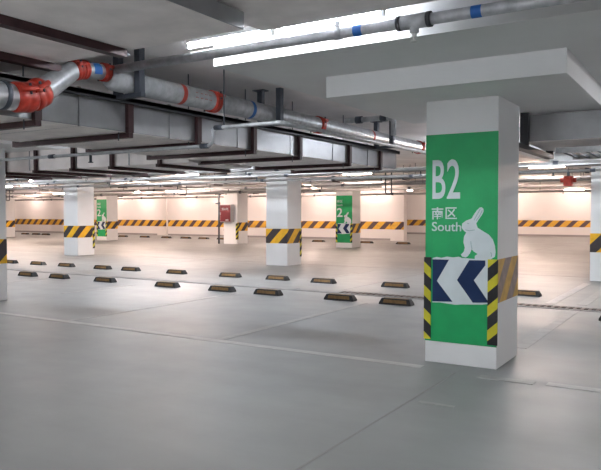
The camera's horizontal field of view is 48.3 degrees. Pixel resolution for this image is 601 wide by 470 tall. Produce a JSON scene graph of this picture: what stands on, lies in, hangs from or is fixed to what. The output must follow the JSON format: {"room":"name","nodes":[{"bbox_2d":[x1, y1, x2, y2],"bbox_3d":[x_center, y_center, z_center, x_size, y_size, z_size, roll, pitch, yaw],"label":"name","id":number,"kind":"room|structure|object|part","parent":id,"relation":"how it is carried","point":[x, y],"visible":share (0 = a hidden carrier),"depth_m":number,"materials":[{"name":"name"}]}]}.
{"room":"parking garage","nodes":[
{"label":"parking garage","id":0,"kind":"room"},
{"bbox_2d":[15,185,406,240],"bbox_3d":[-11.818,-1.564,47.798,41.510,3.060,0.265,1,2,32],"label":"wall","id":1,"kind":"structure","parent":0,"point":[318,213],"depth_m":44.37,"materials":[{"name":"paint"}]},
{"bbox_2d":[157,191,167,234],"bbox_3d":[-9.492,-1.510,46.104,0.850,3.060,0.195,1,2,32],"label":"column","id":2,"kind":"structure","parent":1,"relation":"attached to","point":[162,204],"depth_m":46.00,"materials":[{"name":"paint"}]},
{"bbox_2d":[15,230,389,239],"bbox_3d":[-11.883,-0.086,47.730,41.520,0.110,0.030,1,2,32],"label":"baseboard","id":3,"kind":"structure","parent":1,"relation":"attached to","point":[15,230],"depth_m":44.65,"materials":[{"name":"grey paint"}]},
{"bbox_2d":[390,185,405,240],"bbox_3d":[5.371,-1.212,36.823,0.800,3.060,0.315,1,2,32],"label":"column","id":4,"kind":"structure","parent":1,"relation":"attached to","point":[398,202],"depth_m":36.69,"materials":[{"name":"paint"}]},
{"bbox_2d":[6,24,590,193],"bbox_3d":[-6.943,-2.634,29.533,69.000,0.250,57.000,1,2,32],"label":"ceiling","id":5,"kind":"structure","parent":0,"point":[203,74],"depth_m":9.09,"materials":[{"name":"concrete"}]},
{"bbox_2d":[0,66,41,130],"bbox_3d":[-3.042,-1.339,6.199,1.855,0.840,0.111,1,2,32],"label":"hanger","id":6,"kind":"object","parent":5,"relation":"hanging from","point":[36,120],"visible":0.42,"depth_m":5.76,"materials":[{"name":"metal"}]},
{"bbox_3d":[-2.369,-1.324,5.724,0.011,0.840,0.011,0,2,9],"label":"threaded rod","id":7,"kind":"part","parent":6,"relation":"part of","materials":[{"name":"grey metal"}]},
{"bbox_3d":[-2.262,-1.140,5.746,0.045,0.310,0.070,1,2,32],"label":"hanger post","id":8,"kind":"part","parent":6,"relation":"part of","materials":[{"name":"metal"}]},
{"bbox_2d":[0,72,395,170],"bbox_3d":[-1.810,-1.242,8.146,1.716,0.375,10.800,1,2,32],"label":"air duct","id":9,"kind":"object","parent":6,"relation":"hanging from","point":[69,115],"visible":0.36,"depth_m":7.44,"materials":[{"name":"grey metal"}]},
{"bbox_2d":[0,73,399,153],"bbox_3d":[-0.371,-1.390,8.779,0.065,0.055,8.200,1,2,32],"label":"support rail","id":10,"kind":"object","parent":6,"relation":"attached to","point":[3,77],"visible":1,"depth_m":7.25,"materials":[{"name":"black metal"}]},
{"bbox_2d":[5,175,51,179],"bbox_3d":[-5.805,-1.573,13.557,0.060,0.845,1.800,1,2,32],"label":"hanger","id":11,"kind":"object","parent":5,"relation":"hanging from","point":[6,176],"visible":0.61,"depth_m":13.82,"materials":[{"name":"metal"}]},
{"bbox_2d":[5,148,250,178],"bbox_3d":[-4.976,-1.368,13.049,8.750,0.358,1.616,1,2,32],"label":"air duct","id":12,"kind":"object","parent":11,"relation":"hanging from","point":[100,162],"visible":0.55,"depth_m":11.47,"materials":[{"name":"silver metal"}]},
{"bbox_2d":[0,51,61,71],"bbox_3d":[-2.590,-1.536,4.848,0.080,0.360,2.130,1,2,32],"label":"hanger","id":13,"kind":"object","parent":5,"relation":"hanging from","point":[6,57],"visible":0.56,"depth_m":5.43,"materials":[{"name":"metal"}]},
{"bbox_2d":[5,153,81,178],"bbox_3d":[-5.006,-1.557,13.062,0.060,0.845,1.800,1,2,32],"label":"hanger","id":14,"kind":"object","parent":5,"relation":"hanging from","point":[6,172],"visible":0.4,"depth_m":12.92,"materials":[{"name":"metal"}]},
{"bbox_3d":[-5.452,-1.437,12.345,0.060,0.550,0.045,1,2,32],"label":"hanger post","id":15,"kind":"part","parent":14,"relation":"part of","materials":[{"name":"metal"}]},
{"bbox_2d":[0,14,129,57],"bbox_3d":[-1.868,-1.520,4.342,0.080,0.360,2.030,1,2,32],"label":"hanger","id":16,"kind":"object","parent":5,"relation":"hanging from","point":[7,22],"visible":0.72,"depth_m":4.62,"materials":[{"name":"metal"}]},
{"bbox_2d":[0,0,243,72],"bbox_3d":[-3.782,-1.498,5.506,6.720,0.145,2.066,1,2,32],"label":"air duct","id":17,"kind":"object","parent":16,"relation":"hanging from","point":[127,24],"visible":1,"depth_m":4.47,"materials":[{"name":"grey metal"}]},
{"bbox_2d":[32,150,111,177],"bbox_3d":[-4.249,-1.542,12.593,0.060,0.845,1.800,1,2,32],"label":"hanger","id":18,"kind":"object","parent":5,"relation":"hanging from","point":[35,152],"visible":0.67,"depth_m":12.26,"materials":[{"name":"metal"}]},
{"bbox_3d":[-4.696,-1.422,11.876,0.060,0.550,0.045,1,2,32],"label":"hanger post","id":19,"kind":"part","parent":18,"relation":"part of","materials":[{"name":"metal"}]},
{"bbox_2d":[12,104,133,147],"bbox_3d":[-2.478,-1.369,7.108,1.855,0.840,0.111,1,2,32],"label":"hanger","id":20,"kind":"object","parent":5,"relation":"hanging from","point":[129,109],"visible":0.59,"depth_m":6.88,"materials":[{"name":"metal"}]},
{"bbox_3d":[-1.698,-1.169,6.655,0.045,0.310,0.070,1,2,32],"label":"hanger post","id":21,"kind":"part","parent":20,"relation":"part of","materials":[{"name":"metal"}]},
{"bbox_2d":[69,147,147,175],"bbox_3d":[-3.416,-1.526,12.077,0.060,0.845,1.800,1,2,32],"label":"hanger","id":22,"kind":"object","parent":5,"relation":"hanging from","point":[72,150],"visible":0.67,"depth_m":11.73,"materials":[{"name":"metal"}]},
{"bbox_3d":[-3.863,-1.405,11.360,0.060,0.550,0.045,1,2,32],"label":"hanger post","id":23,"kind":"part","parent":22,"relation":"part of","materials":[{"name":"metal"}]},
{"bbox_2d":[18,178,203,187],"bbox_3d":[-7.661,-2.387,30.281,0.100,0.290,16.500,1,2,32],"label":"pipe","id":24,"kind":"object","parent":5,"relation":"hanging from","point":[18,178],"visible":0.02,"depth_m":33.04,"materials":[{"name":"grey metal"}]},
{"bbox_2d":[113,48,144,99],"bbox_3d":[-1.659,-1.536,6.407,0.420,0.460,0.120,1,2,32],"label":"hanger","id":25,"kind":"object","parent":5,"relation":"hanging from","point":[139,54],"visible":0.43,"depth_m":6.31,"materials":[{"name":"grey metal"}]},
{"bbox_3d":[-1.761,-1.558,6.469,0.070,0.420,0.070,1,2,32],"label":"hanger post","id":26,"kind":"part","parent":25,"relation":"part of","materials":[{"name":"grey metal"}]},
{"bbox_3d":[-1.518,-1.554,6.319,0.070,0.420,0.070,1,2,32],"label":"hanger post","id":27,"kind":"part","parent":25,"relation":"part of","materials":[{"name":"grey metal"}]},
{"bbox_2d":[0,59,425,154],"bbox_3d":[-0.075,-1.386,8.949,0.281,0.572,14.000,1,2,32],"label":"pipe","id":28,"kind":"object","parent":25,"relation":"hanging from","point":[35,94],"visible":0.92,"depth_m":6.66,"materials":[{"name":"metal"}]},
{"bbox_2d":[344,115,395,135],"bbox_3d":[1.014,-1.592,9.797,0.830,0.314,0.108,1,2,32],"label":"pipe","id":29,"kind":"object","parent":28,"relation":"attached to","point":[358,119],"visible":0.86,"depth_m":9.73,"materials":[{"name":"metal"}]},
{"bbox_2d":[85,74,201,152],"bbox_3d":[-1.930,-1.397,7.991,1.855,0.840,0.111,1,2,32],"label":"hanger","id":30,"kind":"object","parent":5,"relation":"hanging from","point":[198,120],"visible":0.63,"depth_m":7.64,"materials":[{"name":"metal"}]},
{"bbox_3d":[-1.150,-1.197,7.538,0.045,0.310,0.070,1,2,32],"label":"hanger post","id":31,"kind":"part","parent":30,"relation":"part of","materials":[{"name":"metal"}]},
{"bbox_2d":[5,169,286,181],"bbox_3d":[-6.338,-1.753,17.531,18.700,0.740,0.081,1,2,32],"label":"pipe","id":32,"kind":"object","parent":5,"relation":"hanging from","point":[236,170],"visible":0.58,"depth_m":15.62,"materials":[{"name":"grey metal"}]},
{"bbox_2d":[108,154,185,174],"bbox_3d":[-2.618,-1.510,11.582,0.060,0.845,1.800,1,2,32],"label":"hanger","id":33,"kind":"object","parent":5,"relation":"hanging from","point":[111,166],"visible":0.57,"depth_m":11.32,"materials":[{"name":"metal"}]},
{"bbox_3d":[-3.064,-1.389,10.865,0.060,0.550,0.045,1,2,32],"label":"hanger post","id":34,"kind":"part","parent":33,"relation":"part of","materials":[{"name":"metal"}]},
{"bbox_2d":[31,190,335,197],"bbox_3d":[-8.191,-2.579,39.844,24.020,0.520,0.500,1,2,32],"label":"cable tray","id":35,"kind":"object","parent":5,"relation":"hanging from","point":[61,190],"visible":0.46,"depth_m":39.02,"materials":[{"name":"metal"}]},
{"bbox_2d":[156,160,230,172],"bbox_3d":[-1.725,-1.492,11.029,0.060,0.845,1.800,1,2,32],"label":"hanger","id":36,"kind":"object","parent":5,"relation":"hanging from","point":[159,162],"visible":0.57,"depth_m":10.88,"materials":[{"name":"metal"}]},
{"bbox_2d":[146,89,256,159],"bbox_3d":[-1.366,-1.426,8.900,1.855,0.840,0.111,1,2,32],"label":"hanger","id":37,"kind":"object","parent":5,"relation":"hanging from","point":[253,150],"visible":0.68,"depth_m":8.71,"materials":[{"name":"metal"}]},
{"bbox_3d":[-0.586,-1.227,8.447,0.045,0.310,0.070,1,2,32],"label":"hanger post","id":38,"kind":"part","parent":37,"relation":"part of","materials":[{"name":"metal"}]},
{"bbox_2d":[113,174,305,185],"bbox_3d":[-3.068,-2.261,26.494,0.120,0.300,18.100,1,2,32],"label":"pipe","id":39,"kind":"object","parent":5,"relation":"hanging from","point":[113,174],"visible":0.03,"depth_m":25.49,"materials":[{"name":"grey metal"}]},
{"bbox_2d":[136,167,285,177],"bbox_3d":[-1.999,-1.786,16.369,6.300,0.600,0.500,1,2,32],"label":"cable tray","id":40,"kind":"object","parent":5,"relation":"hanging from","point":[251,167],"visible":0.12,"depth_m":16.35,"materials":[{"name":"metal"}]},
{"bbox_2d":[0,69,425,162],"bbox_3d":[-1.590,-1.398,9.901,6.020,0.960,4.378,1,2,32],"label":"pipe","id":41,"kind":"object","parent":5,"relation":"hanging from","point":[215,127],"visible":0.94,"depth_m":7.33,"materials":[{"name":"metal"}]},
{"bbox_3d":[-0.783,-1.451,6.855,0.015,0.660,0.015,-1,2,-36],"label":"hanger rod","id":42,"kind":"part","parent":41,"relation":"part of","materials":[{"name":"grey metal"}]},
{"bbox_2d":[6,165,425,191],"bbox_3d":[-5.398,-2.196,27.294,22.000,0.480,0.500,1,2,32],"label":"cable tray","id":43,"kind":"object","parent":5,"relation":"hanging from","point":[407,179],"visible":0.43,"depth_m":25.54,"materials":[{"name":"metal"}]},
{"bbox_2d":[143,174,311,188],"bbox_3d":[-2.740,-2.314,29.585,1.316,0.288,10.500,1,2,32],"label":"ceiling light","id":44,"kind":"object","parent":5,"relation":"hanging from","point":[233,185],"visible":0.27,"depth_m":28.81,"materials":[{"name":"white plastic"}]},
{"bbox_2d":[185,26,275,49],"bbox_3d":[-0.603,-1.676,5.618,0.920,0.120,0.060,1,2,32],"label":"lamp","id":45,"kind":"object","parent":5,"relation":"attached to","point":[248,32],"visible":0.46,"depth_m":5.60,"materials":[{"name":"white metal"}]},
{"bbox_2d":[198,102,302,164],"bbox_3d":[-0.786,-1.456,9.835,1.855,0.840,0.111,1,2,32],"label":"hanger","id":46,"kind":"object","parent":5,"relation":"hanging from","point":[299,138],"visible":0.72,"depth_m":9.64,"materials":[{"name":"metal"}]},
{"bbox_3d":[-0.006,-1.256,9.381,0.045,0.310,0.070,1,2,32],"label":"hanger post","id":47,"kind":"part","parent":46,"relation":"part of","materials":[{"name":"metal"}]},
{"bbox_2d":[252,87,283,126],"bbox_3d":[-0.399,-1.601,8.437,0.420,0.460,0.120,1,2,32],"label":"hanger","id":48,"kind":"object","parent":5,"relation":"hanging from","point":[279,91],"visible":0.54,"depth_m":8.34,"materials":[{"name":"grey metal"}]},
{"bbox_3d":[-0.505,-1.827,8.495,0.170,0.012,0.120,1,2,32],"label":"ceiling plate","id":49,"kind":"part","parent":48,"relation":"part of","materials":[{"name":"grey metal"}]},
{"bbox_3d":[-0.501,-1.623,8.499,0.070,0.420,0.070,1,2,32],"label":"hanger post","id":50,"kind":"part","parent":48,"relation":"part of","materials":[{"name":"grey metal"}]},
{"bbox_3d":[-0.259,-1.619,8.349,0.070,0.420,0.070,1,2,32],"label":"hanger post","id":51,"kind":"part","parent":48,"relation":"part of","materials":[{"name":"grey metal"}]},
{"bbox_2d":[6,168,589,189],"bbox_3d":[-1.774,-1.954,21.757,42.000,0.610,0.135,1,2,32],"label":"pipe","id":52,"kind":"object","parent":5,"relation":"hanging from","point":[583,168],"visible":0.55,"depth_m":20.58,"materials":[{"name":"grey metal"}]},
{"bbox_2d":[6,183,590,197],"bbox_3d":[-0.154,-2.109,28.164,46.000,0.710,0.135,1,2,32],"label":"pipe","id":53,"kind":"object","parent":5,"relation":"hanging from","point":[578,184],"visible":0.62,"depth_m":27.81,"materials":[{"name":"grey metal"}]},
{"bbox_2d":[6,163,590,195],"bbox_3d":[-0.773,-1.941,23.373,42.000,0.740,0.086,1,2,32],"label":"pipe","id":54,"kind":"object","parent":5,"relation":"hanging from","point":[578,179],"visible":0.62,"depth_m":22.72,"materials":[{"name":"grey metal"}]},
{"bbox_2d":[15,190,590,200],"bbox_3d":[-0.227,-2.263,33.737,52.000,0.760,0.122,1,2,32],"label":"pipe","id":55,"kind":"object","parent":5,"relation":"hanging from","point":[538,191],"visible":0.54,"depth_m":32.98,"materials":[{"name":"grey metal"}]},
{"bbox_2d":[6,168,600,189],"bbox_3d":[-1.234,-1.795,18.837,38.000,0.740,0.081,1,2,32],"label":"pipe","id":56,"kind":"object","parent":5,"relation":"hanging from","point":[590,169],"visible":0.75,"depth_m":18.20,"materials":[{"name":"grey metal"}]},
{"bbox_2d":[560,169,576,185],"bbox_3d":[5.795,-1.236,14.495,0.320,0.360,0.180,1,2,32],"label":"valve","id":57,"kind":"object","parent":56,"relation":"hanging from","point":[568,180],"visible":1,"depth_m":14.43,"materials":[{"name":"red metal"}]},
{"bbox_2d":[6,163,600,187],"bbox_3d":[-1.115,-1.639,15.236,30.000,0.820,0.059,1,2,32],"label":"pipe","id":58,"kind":"object","parent":5,"relation":"hanging from","point":[581,164],"visible":0.72,"depth_m":14.71,"materials":[{"name":"grey metal"}]},
{"bbox_2d":[6,160,600,185],"bbox_3d":[-1.866,-1.802,17.816,38.000,0.660,0.122,1,2,32],"label":"pipe","id":59,"kind":"object","parent":5,"relation":"hanging from","point":[583,161],"visible":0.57,"depth_m":17.49,"materials":[{"name":"grey metal"}]},
{"bbox_2d":[255,115,351,169],"bbox_3d":[0.004,-1.497,11.109,1.855,0.840,0.111,1,2,32],"label":"hanger","id":60,"kind":"object","parent":5,"relation":"hanging from","point":[349,163],"visible":0.72,"depth_m":10.94,"materials":[{"name":"metal"}]},
{"bbox_3d":[0.784,-1.297,10.655,0.045,0.310,0.070,1,2,32],"label":"hanger post","id":61,"kind":"part","parent":60,"relation":"part of","materials":[{"name":"metal"}]},
{"bbox_2d":[217,0,437,30],"bbox_3d":[2.742,-1.525,1.528,9.000,0.150,2.970,1,2,32],"label":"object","id":62,"kind":"structure","parent":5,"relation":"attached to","point":[262,15],"depth_m":4.60,"materials":[{"name":"grey concrete"}]},
{"bbox_2d":[278,10,385,33],"bbox_3d":[0.221,-1.660,5.107,0.920,0.120,0.060,1,2,32],"label":"lamp","id":63,"kind":"object","parent":5,"relation":"attached to","point":[381,13],"visible":0.37,"depth_m":5.09,"materials":[{"name":"white plastic"}]},
{"bbox_2d":[291,151,382,173],"bbox_3d":[0.610,-1.528,12.086,1.855,0.840,0.111,1,2,32],"label":"hanger","id":64,"kind":"object","parent":5,"relation":"hanging from","point":[374,169],"visible":0.59,"depth_m":11.96,"materials":[{"name":"metal"}]},
{"bbox_3d":[1.390,-1.329,11.632,0.045,0.310,0.070,1,2,32],"label":"hanger post","id":65,"kind":"part","parent":64,"relation":"part of","materials":[{"name":"metal"}]},
{"bbox_2d":[113,0,587,72],"bbox_3d":[2.191,-1.494,3.773,9.300,0.365,0.106,1,2,32],"label":"pipe","id":66,"kind":"object","parent":5,"relation":"hanging from","point":[412,22],"visible":0.88,"depth_m":4.83,"materials":[{"name":"metal"}]},
{"bbox_2d":[371,121,394,148],"bbox_3d":[1.392,-1.694,11.325,0.420,0.460,0.120,1,2,32],"label":"hanger","id":67,"kind":"object","parent":5,"relation":"hanging from","point":[376,123],"visible":0.46,"depth_m":11.28,"materials":[{"name":"grey metal"}]},
{"bbox_3d":[1.290,-1.716,11.388,0.070,0.420,0.070,1,2,32],"label":"hanger post","id":68,"kind":"part","parent":67,"relation":"part of","materials":[{"name":"grey metal"}]},
{"bbox_3d":[1.533,-1.711,11.238,0.070,0.420,0.070,1,2,32],"label":"hanger post","id":69,"kind":"part","parent":67,"relation":"part of","materials":[{"name":"grey metal"}]},
{"bbox_2d":[385,173,391,194],"bbox_3d":[2.683,-1.720,20.412,0.244,0.970,0.044,1,2,32],"label":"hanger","id":70,"kind":"object","parent":5,"relation":"hanging from","point":[385,173],"visible":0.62,"depth_m":20.41,"materials":[{"name":"grey metal"}]},
{"bbox_2d":[402,172,425,173],"bbox_3d":[2.826,-2.066,20.253,0.100,0.290,13.500,1,2,32],"label":"pipe","id":71,"kind":"object","parent":5,"relation":"hanging from","point":[402,172],"visible":0.08,"depth_m":21.56,"materials":[{"name":"grey metal"}]},
{"bbox_2d":[343,173,590,183],"bbox_3d":[9.360,-1.976,20.736,18.000,0.500,0.500,1,2,32],"label":"cable tray","id":72,"kind":"object","parent":5,"relation":"hanging from","point":[583,176],"visible":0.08,"depth_m":23.71,"materials":[{"name":"metal"}]},
{"bbox_2d":[519,112,553,158],"bbox_3d":[2.681,-1.379,7.757,0.100,0.860,2.040,1,2,32],"label":"hanger","id":73,"kind":"object","parent":5,"relation":"hanging from","point":[524,146],"visible":0.5,"depth_m":7.46,"materials":[{"name":"black metal"}]},
{"bbox_3d":[2.502,-1.395,7.468,0.090,0.810,0.060,1,2,32],"label":"hanger post","id":74,"kind":"part","parent":73,"relation":"part of","materials":[{"name":"black metal"}]},
{"bbox_2d":[529,110,600,150],"bbox_3d":[6.173,-1.147,5.993,7.860,0.308,1.266,1,2,32],"label":"air duct","id":75,"kind":"object","parent":73,"relation":"hanging from","point":[548,132],"visible":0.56,"depth_m":7.34,"materials":[{"name":"silver metal"}]},
{"bbox_2d":[555,146,600,159],"bbox_3d":[6.370,-0.904,6.026,7.550,0.060,1.100,1,2,32],"label":"cable tray","id":76,"kind":"object","parent":75,"relation":"hanging from","point":[590,150],"visible":1,"depth_m":7.51,"materials":[{"name":"metal"}]},
{"bbox_2d":[0,232,600,469],"bbox_3d":[-6.943,0.648,29.638,69.000,0.203,57.000,1,2,32],"label":"floor","id":77,"kind":"structure","parent":0,"point":[124,374],"depth_m":6.40,"materials":[{"name":"paint"}]},
{"bbox_2d":[7,259,17,263],"bbox_3d":[-8.767,0.800,20.244,0.570,0.103,0.167,1,2,32],"label":"wheel stop","id":78,"kind":"object","parent":77,"relation":"on","point":[8,261],"visible":0.63,"depth_m":20.11,"materials":[{"name":"rubber"}]},
{"bbox_2d":[6,190,49,236],"bbox_3d":[-18.809,-1.400,42.702,3.460,3.060,4.080,1,2,32],"label":"concrete column","id":79,"kind":"structure","parent":77,"relation":"on","point":[10,205],"depth_m":42.53,"materials":[{"name":"paint"}]},
{"bbox_3d":[-18.809,-2.810,42.657,3.460,0.240,4.080,1,2,32],"label":"drop panel","id":80,"kind":"part","parent":79,"relation":"part of","materials":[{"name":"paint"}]},
{"bbox_2d":[18,271,37,276],"bbox_3d":[-6.546,0.933,16.086,0.570,0.103,0.167,1,2,33],"label":"wheel stop","id":81,"kind":"object","parent":77,"relation":"on","point":[21,273],"visible":1,"depth_m":15.98,"materials":[{"name":"rubber"}]},
{"bbox_2d":[0,140,67,300],"bbox_3d":[-5.592,-0.397,11.450,3.460,3.060,4.080,1,2,32],"label":"concrete column","id":82,"kind":"structure","parent":77,"relation":"on","point":[5,146],"depth_m":11.53,"materials":[{"name":"paint"}]},
{"bbox_2d":[30,261,46,264],"bbox_3d":[-7.667,0.821,19.590,0.570,0.103,0.167,1,2,33],"label":"wheel stop","id":83,"kind":"object","parent":77,"relation":"on","point":[32,262],"visible":1,"depth_m":19.51,"materials":[{"name":"rubber"}]},
{"bbox_2d":[49,273,69,278],"bbox_3d":[-5.584,0.951,15.513,0.570,0.103,0.167,1,2,33],"label":"wheel stop","id":84,"kind":"object","parent":77,"relation":"on","point":[54,275],"visible":1,"depth_m":15.41,"materials":[{"name":"rubber"}]},
{"bbox_2d":[58,263,75,266],"bbox_3d":[-6.608,0.842,18.926,0.570,0.103,0.167,1,2,33],"label":"wheel stop","id":85,"kind":"object","parent":77,"relation":"on","point":[59,264],"visible":1,"depth_m":18.83,"materials":[{"name":"rubber"}]},
{"bbox_2d":[33,174,144,255],"bbox_3d":[-8.031,-0.809,24.286,3.460,3.060,4.080,1,2,32],"label":"concrete column","id":86,"kind":"structure","parent":77,"relation":"on","point":[79,228],"depth_m":24.03,"materials":[{"name":"paint"}]},
{"bbox_2d":[93,265,111,269],"bbox_3d":[-5.339,0.869,18.089,0.570,0.103,0.167,1,2,33],"label":"wheel stop","id":87,"kind":"object","parent":77,"relation":"on","point":[105,267],"visible":1,"depth_m":18.01,"materials":[{"name":"rubber"}]},
{"bbox_2d":[94,277,116,282],"bbox_3d":[-4.287,0.978,14.701,0.570,0.103,0.167,1,2,32],"label":"wheel stop","id":88,"kind":"object","parent":77,"relation":"on","point":[97,279],"visible":1,"depth_m":14.62,"materials":[{"name":"rubber"}]},
{"bbox_2d":[57,184,154,239],"bbox_3d":[-10.905,-1.243,37.804,3.460,3.060,4.080,1,2,32],"label":"concrete column","id":89,"kind":"structure","parent":77,"relation":"on","point":[107,209],"depth_m":37.49,"materials":[{"name":"paint"}]},
{"bbox_3d":[-11.117,-0.952,37.472,0.800,2.070,0.003,1,2,32],"label":"sign panel","id":90,"kind":"part","parent":89,"relation":"part of","materials":[{"name":"green paint"}]},
{"bbox_3d":[-10.905,-2.652,37.759,3.460,0.240,4.080,1,2,32],"label":"drop panel","id":91,"kind":"part","parent":89,"relation":"part of","materials":[{"name":"paint"}]},
{"bbox_2d":[121,266,140,271],"bbox_3d":[-4.441,0.886,17.544,0.570,0.103,0.167,1,2,31],"label":"wheel stop","id":92,"kind":"object","parent":77,"relation":"on","point":[126,268],"visible":1,"depth_m":17.45,"materials":[{"name":"rubber"}]},
{"bbox_2d":[155,281,179,287],"bbox_3d":[-2.721,1.010,13.697,0.570,0.103,0.167,1,2,32],"label":"wheel stop","id":93,"kind":"object","parent":77,"relation":"on","point":[159,283],"visible":1,"depth_m":13.60,"materials":[{"name":"rubber"}]},
{"bbox_2d":[166,269,186,273],"bbox_3d":[-3.086,0.913,16.695,0.570,0.103,0.167,1,2,32],"label":"wheel stop","id":94,"kind":"object","parent":77,"relation":"on","point":[169,271],"visible":1,"depth_m":16.62,"materials":[{"name":"rubber"}]},
{"bbox_2d":[215,194,219,243],"bbox_3d":[-4.114,-0.846,33.368,0.270,2.550,0.140,1,2,32],"label":"standpipe","id":95,"kind":"object","parent":77,"relation":"on","point":[218,202],"visible":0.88,"depth_m":33.30,"materials":[{"name":"grey metal"}]},
{"bbox_2d":[208,285,235,291],"bbox_3d":[-1.515,1.034,12.948,0.570,0.103,0.167,1,2,32],"label":"wheel stop","id":96,"kind":"object","parent":77,"relation":"on","point":[219,288],"visible":1,"depth_m":12.86,"materials":[{"name":"rubber"}]},
{"bbox_2d":[185,185,265,243],"bbox_3d":[-3.234,-1.103,33.432,3.460,3.060,4.080,1,2,32],"label":"concrete column","id":97,"kind":"structure","parent":77,"relation":"on","point":[236,232],"depth_m":33.07,"materials":[{"name":"paint"}]},
{"bbox_3d":[-3.234,-2.512,33.387,3.460,0.240,4.080,1,2,32],"label":"drop panel","id":98,"kind":"part","parent":97,"relation":"part of","materials":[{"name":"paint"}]},
{"bbox_2d":[220,204,233,221],"bbox_3d":[-3.625,-1.068,32.982,0.680,0.860,0.321,1,2,32],"label":"cabinet","id":99,"kind":"object","parent":97,"relation":"attached to","point":[226,211],"visible":1,"depth_m":32.83,"materials":[{"name":"red metal"}]},
{"bbox_3d":[-3.695,-1.065,32.878,0.630,0.800,0.020,1,2,32],"label":"door","id":100,"kind":"part","parent":99,"relation":"part of","materials":[{"name":"red metal"}]},
{"bbox_2d":[219,272,241,277],"bbox_3d":[-1.660,0.941,15.844,0.570,0.103,0.167,1,2,32],"label":"wheel stop","id":101,"kind":"object","parent":77,"relation":"on","point":[222,274],"visible":1,"depth_m":15.76,"materials":[{"name":"rubber"}]},
{"bbox_2d":[253,288,282,295],"bbox_3d":[-0.596,1.052,12.381,0.570,0.103,0.167,1,2,33],"label":"wheel stop","id":102,"kind":"object","parent":77,"relation":"on","point":[260,291],"visible":1,"depth_m":12.30,"materials":[{"name":"rubber"}]},
{"bbox_2d":[265,275,289,280],"bbox_3d":[-0.516,0.964,15.128,0.570,0.103,0.167,1,2,33],"label":"wheel stop","id":103,"kind":"object","parent":77,"relation":"on","point":[269,277],"visible":1,"depth_m":15.05,"materials":[{"name":"rubber"}]},
{"bbox_2d":[231,166,334,265],"bbox_3d":[-0.492,-0.659,19.614,3.460,3.060,4.080,1,2,32],"label":"concrete column","id":104,"kind":"structure","parent":77,"relation":"on","point":[283,198],"depth_m":19.33,"materials":[{"name":"paint"}]},
{"bbox_2d":[7,268,600,311],"bbox_3d":[-7.696,0.916,17.989,48.000,0.014,0.400,1,2,32],"label":"channel","id":105,"kind":"object","parent":77,"relation":"on","point":[15,269],"visible":0.77,"depth_m":13.28,"materials":[{"name":"grey"}]},
{"bbox_2d":[310,278,336,283],"bbox_3d":[0.497,0.985,14.466,0.570,0.103,0.167,1,2,33],"label":"wheel stop","id":106,"kind":"object","parent":77,"relation":"on","point":[314,280],"visible":1,"depth_m":14.40,"materials":[{"name":"rubber"}]},
{"bbox_2d":[324,293,356,301],"bbox_3d":[0.690,1.077,11.609,0.570,0.103,0.167,1,2,31],"label":"wheel stop","id":107,"kind":"object","parent":77,"relation":"on","point":[330,296],"visible":1,"depth_m":11.54,"materials":[{"name":"rubber"}]},
{"bbox_2d":[301,175,402,247],"bbox_3d":[2.124,-0.984,29.730,3.460,3.060,4.080,1,2,32],"label":"concrete column","id":108,"kind":"structure","parent":77,"relation":"on","point":[348,225],"depth_m":29.39,"materials":[{"name":"paint"}]},
{"bbox_3d":[1.912,-0.693,29.398,0.800,2.070,0.003,1,2,32],"label":"sign panel","id":109,"kind":"part","parent":108,"relation":"part of","materials":[{"name":"green paint"}]},
{"bbox_3d":[2.124,-2.393,29.684,3.460,0.240,4.080,1,2,32],"label":"drop panel","id":110,"kind":"part","parent":108,"relation":"part of","materials":[{"name":"paint"}]},
{"bbox_2d":[381,282,409,287],"bbox_3d":[1.928,1.012,13.624,0.570,0.103,0.167,1,2,32],"label":"wheel stop","id":111,"kind":"object","parent":77,"relation":"on","point":[384,284],"visible":1,"depth_m":13.56,"materials":[{"name":"rubber"}]},
{"bbox_2d":[379,297,413,305],"bbox_3d":[1.581,1.095,11.036,0.570,0.103,0.167,1,2,33],"label":"wheel stop","id":112,"kind":"object","parent":77,"relation":"on","point":[386,300],"visible":1,"depth_m":10.96,"materials":[{"name":"rubber"}]},
{"bbox_2d":[213,0,600,369],"bbox_3d":[1.764,-0.251,6.882,3.460,3.060,4.080,1,2,32],"label":"concrete column","id":113,"kind":"structure","parent":77,"relation":"on","point":[471,81],"depth_m":6.42,"materials":[{"name":"paint"}]},
{"bbox_3d":[1.764,-1.660,6.837,3.460,0.240,4.080,1,2,32],"label":"drop panel","id":114,"kind":"part","parent":113,"relation":"part of","materials":[{"name":"paint"}]},
{"bbox_3d":[1.572,0.039,6.582,0.725,2.070,0.003,1,2,32],"label":"sign panel","id":115,"kind":"part","parent":113,"relation":"part of","materials":[{"name":"green paint"}]},
{"bbox_2d":[517,289,541,296],"bbox_3d":[4.100,1.056,12.251,0.570,0.103,0.167,1,2,31],"label":"wheel stop","id":116,"kind":"object","parent":77,"relation":"on","point":[533,293],"visible":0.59,"depth_m":12.15,"materials":[{"name":"rubber"}]},
{"bbox_2d":[519,139,600,280],"bbox_3d":[6.953,-0.511,15.001,3.460,3.060,4.080,1,2,32],"label":"concrete column","id":117,"kind":"structure","parent":77,"relation":"on","point":[595,226],"depth_m":14.82,"materials":[{"name":"paint"}]},
{"bbox_3d":[6.953,-1.921,14.955,3.460,0.240,4.080,1,2,32],"label":"drop panel","id":118,"kind":"part","parent":117,"relation":"part of","materials":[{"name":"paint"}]},
{"bbox_2d":[407,189,590,234],"bbox_3d":[6.029,-1.651,50.498,69.000,3.060,0.265,1,2,32],"label":"wall","id":119,"kind":"structure","parent":0,"point":[553,213],"depth_m":44.07,"materials":[{"name":"paint"}]},
{"bbox_2d":[407,232,589,236],"bbox_3d":[12.756,-0.042,46.214,53.000,0.120,0.040,1,2,32],"label":"baseboard","id":120,"kind":"structure","parent":119,"relation":"attached to","point":[407,232],"depth_m":44.17,"materials":[{"name":"grey paint"}]}
]}

